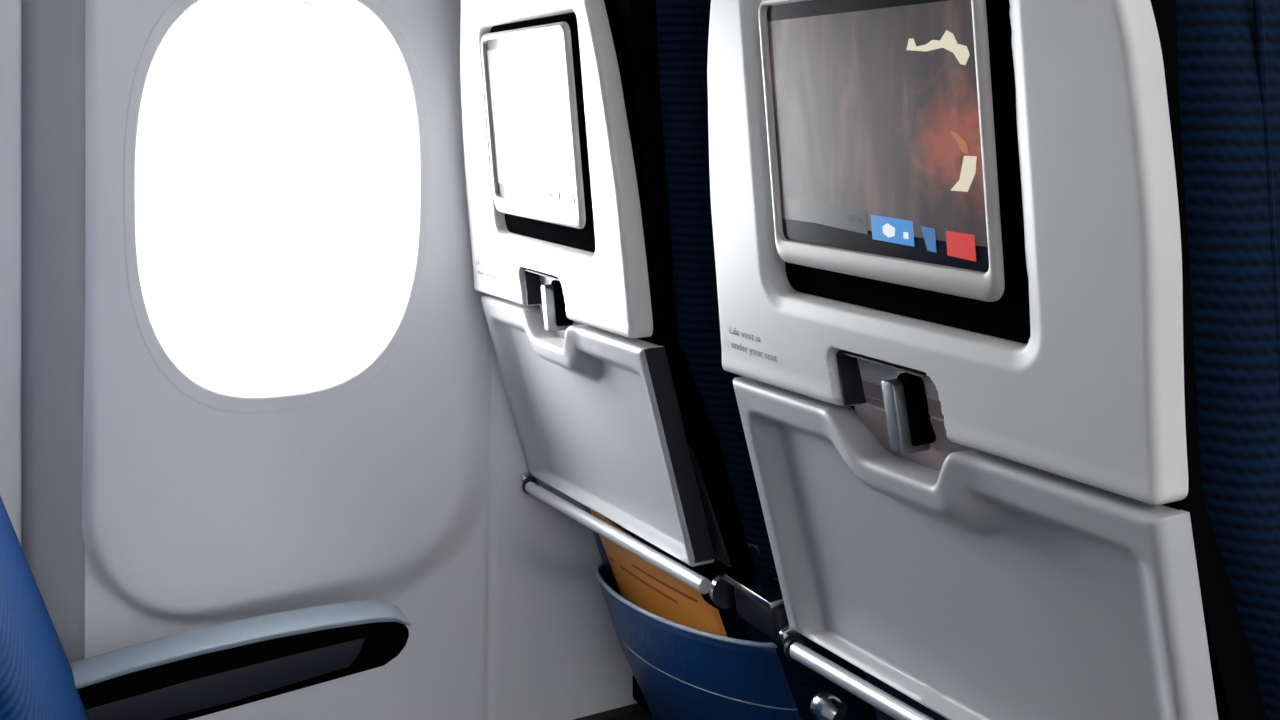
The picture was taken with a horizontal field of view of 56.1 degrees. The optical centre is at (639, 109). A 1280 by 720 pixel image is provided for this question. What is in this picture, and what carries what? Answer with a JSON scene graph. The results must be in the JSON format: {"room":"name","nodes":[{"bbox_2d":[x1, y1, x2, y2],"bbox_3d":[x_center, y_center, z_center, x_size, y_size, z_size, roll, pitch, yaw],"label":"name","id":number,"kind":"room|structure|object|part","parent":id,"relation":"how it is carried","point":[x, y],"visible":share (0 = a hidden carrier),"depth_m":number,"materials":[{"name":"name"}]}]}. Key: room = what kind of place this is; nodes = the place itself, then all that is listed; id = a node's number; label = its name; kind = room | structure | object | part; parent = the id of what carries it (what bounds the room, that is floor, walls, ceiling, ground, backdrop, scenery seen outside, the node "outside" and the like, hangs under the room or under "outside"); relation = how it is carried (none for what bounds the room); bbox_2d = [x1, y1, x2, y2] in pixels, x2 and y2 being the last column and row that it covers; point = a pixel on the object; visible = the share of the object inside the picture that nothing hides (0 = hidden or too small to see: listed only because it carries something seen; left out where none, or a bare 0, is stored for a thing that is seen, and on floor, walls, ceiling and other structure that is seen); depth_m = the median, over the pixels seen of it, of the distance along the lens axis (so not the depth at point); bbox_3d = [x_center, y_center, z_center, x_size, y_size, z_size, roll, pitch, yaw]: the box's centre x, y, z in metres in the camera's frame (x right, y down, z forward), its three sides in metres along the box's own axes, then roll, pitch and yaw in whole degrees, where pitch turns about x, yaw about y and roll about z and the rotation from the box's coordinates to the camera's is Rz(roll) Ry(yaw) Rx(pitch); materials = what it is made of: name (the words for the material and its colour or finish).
{"room":"aircraft cabin","nodes":[
{"label":"aircraft cabin","id":0,"kind":"room"},
{"bbox_2d":[0,0,637,719],"bbox_3d":[-0.263,-0.122,1.133,3.192,1.764,0.536,0,0,-28],"label":"wall","id":1,"kind":"structure","parent":0,"point":[390,471],"depth_m":1.34,"materials":[{"name":"white plastic"}]},
{"bbox_2d":[21,0,84,662],"bbox_3d":[-0.495,-0.097,1.028,0.058,1.708,0.433,0,0,-28],"label":"trim","id":2,"kind":"structure","parent":1,"relation":"attached to","point":[52,31],"depth_m":1.20,"materials":[{"name":"grey plastic"}]},
{"bbox_2d":[136,0,401,379],"bbox_3d":[-0.416,0.087,1.364,0.296,0.437,0.022,0,0,-28],"label":"window","id":3,"kind":"structure","parent":1,"relation":"in","point":[276,3],"depth_m":1.41,"materials":[{"name":"white plastic"}]},
{"bbox_2d":[217,0,329,8],"bbox_3d":[-0.417,-0.123,1.367,0.290,0.010,0.003,0,0,-28],"label":"shade","id":4,"kind":"object","parent":3,"relation":"attached to","point":[276,3],"depth_m":1.37,"materials":[{"name":"white plastic"}]},
{"bbox_2d":[573,703,652,719],"bbox_3d":[-0.378,0.918,1.361,3.200,0.323,0.080,0,0,-28],"label":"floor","id":5,"kind":"structure","parent":1,"relation":"attached to","point":[635,711],"depth_m":1.51,"materials":[{"name":"black carpet"}]},
{"bbox_3d":[0.447,1.100,-0.205,3.240,0.040,3.620,0,0,-28],"label":"floor","id":6,"kind":"structure","parent":0,"visible":0},
{"bbox_2d":[0,496,410,719],"bbox_3d":[-0.436,0.438,1.011,0.752,1.285,0.422,0,0,-28],"label":"seat","id":7,"kind":"object","parent":6,"relation":"on","point":[200,672],"visible":1,"depth_m":1.15,"materials":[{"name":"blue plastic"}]},
{"bbox_2d":[0,496,88,719],"bbox_3d":[-0.587,0.217,0.933,0.334,0.845,0.420,0,0,-28],"label":"backrest cushion","id":8,"kind":"object","parent":7,"relation":"on","point":[38,681],"depth_m":0.96,"materials":[{"name":"blue fabric"}]},
{"bbox_3d":[-0.459,0.556,1.162,0.472,0.066,0.044,0,0,-28],"label":"armrest","id":9,"kind":"part","parent":7,"relation":"part of","materials":[{"name":"black plastic"}]},
{"bbox_2d":[460,0,877,719],"bbox_3d":[0.208,0.422,1.346,0.732,1.315,0.491,0,0,-28],"label":"seat","id":10,"kind":"object","parent":6,"relation":"on","point":[585,122],"visible":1,"depth_m":1.12,"materials":[{"name":"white plastic"}]},
{"bbox_2d":[476,259,489,267],"bbox_3d":[-0.177,0.174,1.357,0.001,0.006,0.044,0,0,-28],"label":"print","id":11,"kind":"object","parent":10,"relation":"attached to","point":[480,263],"depth_m":1.36,"materials":[{"name":"grey paint"}]},
{"bbox_2d":[478,271,497,279],"bbox_3d":[-0.171,0.186,1.348,0.001,0.008,0.062,0,0,-28],"label":"print","id":12,"kind":"object","parent":10,"relation":"attached to","point":[482,275],"depth_m":1.35,"materials":[{"name":"grey paint"}]},
{"bbox_3d":[-0.131,0.446,1.422,0.017,0.017,0.004,0,0,-28],"label":"rod","id":13,"kind":"part","parent":10,"relation":"part of","materials":[{"name":"black plastic"}]},
{"bbox_2d":[486,41,575,193],"bbox_3d":[-0.112,0.007,1.208,0.013,0.143,0.208,0,0,-28],"label":"screen","id":14,"kind":"object","parent":10,"relation":"attached to","point":[531,85],"depth_m":1.20,"materials":[{"name":"white glass"}]},
{"bbox_3d":[-0.075,0.221,1.227,0.015,0.044,0.120,0,0,-28],"label":"latch plate","id":15,"kind":"part","parent":10,"relation":"part of","materials":[{"name":"grey"}]},
{"bbox_2d":[481,280,730,566],"bbox_3d":[-0.049,0.304,1.242,0.118,0.266,0.424,0,0,-28],"label":"tray","id":16,"kind":"object","parent":10,"relation":"on","point":[617,406],"depth_m":1.15,"materials":[{"name":"grey plastic"}]},
{"bbox_3d":[-0.036,0.433,1.239,0.013,0.037,0.403,0,0,-28],"label":"hinge rod","id":17,"kind":"part","parent":10,"relation":"part of","materials":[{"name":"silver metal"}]},
{"bbox_3d":[0.001,0.247,1.263,0.256,0.825,0.406,0,0,-28],"label":"frame","id":18,"kind":"part","parent":10,"relation":"part of","materials":[{"name":"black plastic"}]},
{"bbox_2d":[590,509,727,636],"bbox_3d":[0.024,0.526,1.279,0.064,0.163,0.286,0,0,-26],"label":"card","id":19,"kind":"object","parent":10,"relation":"on","point":[641,583],"visible":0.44,"depth_m":1.26,"materials":[{"name":"orange paper"}]},
{"bbox_3d":[0.107,0.420,1.057,0.032,0.008,0.074,0,0,-28],"label":"armrest trim","id":20,"kind":"part","parent":10,"relation":"part of","materials":[{"name":"silver metal"}]},
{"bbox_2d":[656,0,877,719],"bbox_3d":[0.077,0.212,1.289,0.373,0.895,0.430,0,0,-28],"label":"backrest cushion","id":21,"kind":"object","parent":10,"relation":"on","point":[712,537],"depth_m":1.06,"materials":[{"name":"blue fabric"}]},
{"bbox_3d":[0.248,0.445,1.129,0.338,0.047,0.070,0,0,-28],"label":"armrest","id":22,"kind":"part","parent":10,"relation":"part of","materials":[{"name":"black plastic"}]},
{"bbox_2d":[707,0,1279,719],"bbox_3d":[0.457,0.422,0.936,0.732,1.315,0.451,0,0,-28],"label":"seat","id":23,"kind":"object","parent":6,"relation":"on","point":[998,281],"visible":1,"depth_m":0.69,"materials":[{"name":"grey plastic"}]},
{"bbox_2d":[730,328,759,341],"bbox_3d":[0.081,0.174,0.929,0.001,0.006,0.044,0,0,-28],"label":"print","id":24,"kind":"object","parent":23,"relation":"attached to","point":[736,334],"depth_m":0.93,"materials":[{"name":"grey paint"}]},
{"bbox_2d":[732,343,776,361],"bbox_3d":[0.087,0.186,0.920,0.001,0.008,0.062,0,0,-28],"label":"print","id":25,"kind":"object","parent":23,"relation":"attached to","point":[741,352],"depth_m":0.92,"materials":[{"name":"grey"}]},
{"bbox_3d":[0.127,0.446,0.994,0.017,0.017,0.004,0,0,-28],"label":"rod","id":26,"kind":"part","parent":23,"relation":"part of","materials":[{"name":"black plastic"}]},
{"bbox_3d":[0.222,0.433,0.811,0.013,0.037,0.403,0,0,-28],"label":"hinge rod","id":27,"kind":"part","parent":23,"relation":"part of","materials":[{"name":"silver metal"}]},
{"bbox_2d":[768,0,987,246],"bbox_3d":[0.147,0.007,0.780,0.013,0.143,0.208,0,0,-28],"label":"screen","id":28,"kind":"object","parent":23,"relation":"attached to","point":[878,109],"depth_m":0.77,"materials":[{"name":"multicoloured"}]},
{"bbox_3d":[0.178,0.174,0.795,0.002,0.048,0.130,0,0,-28],"label":"latch plate","id":29,"kind":"part","parent":23,"relation":"part of","materials":[{"name":"grey"}]},
{"bbox_3d":[0.184,0.221,0.799,0.015,0.044,0.120,0,0,-28],"label":"latch plate","id":30,"kind":"part","parent":23,"relation":"part of","materials":[{"name":"grey"}]},
{"bbox_2d":[733,373,1217,719],"bbox_3d":[0.201,0.304,0.809,0.098,0.266,0.424,0,0,-28],"label":"tray","id":31,"kind":"object","parent":23,"relation":"on","point":[977,550],"depth_m":0.75,"materials":[{"name":"grey plastic"}]},
{"bbox_2d":[1175,0,1279,719],"bbox_3d":[0.335,0.212,0.861,0.373,0.895,0.430,0,0,-28],"label":"backrest cushion","id":32,"kind":"object","parent":23,"relation":"on","point":[1227,52],"depth_m":0.61,"materials":[{"name":"blue fabric"}]}
]}

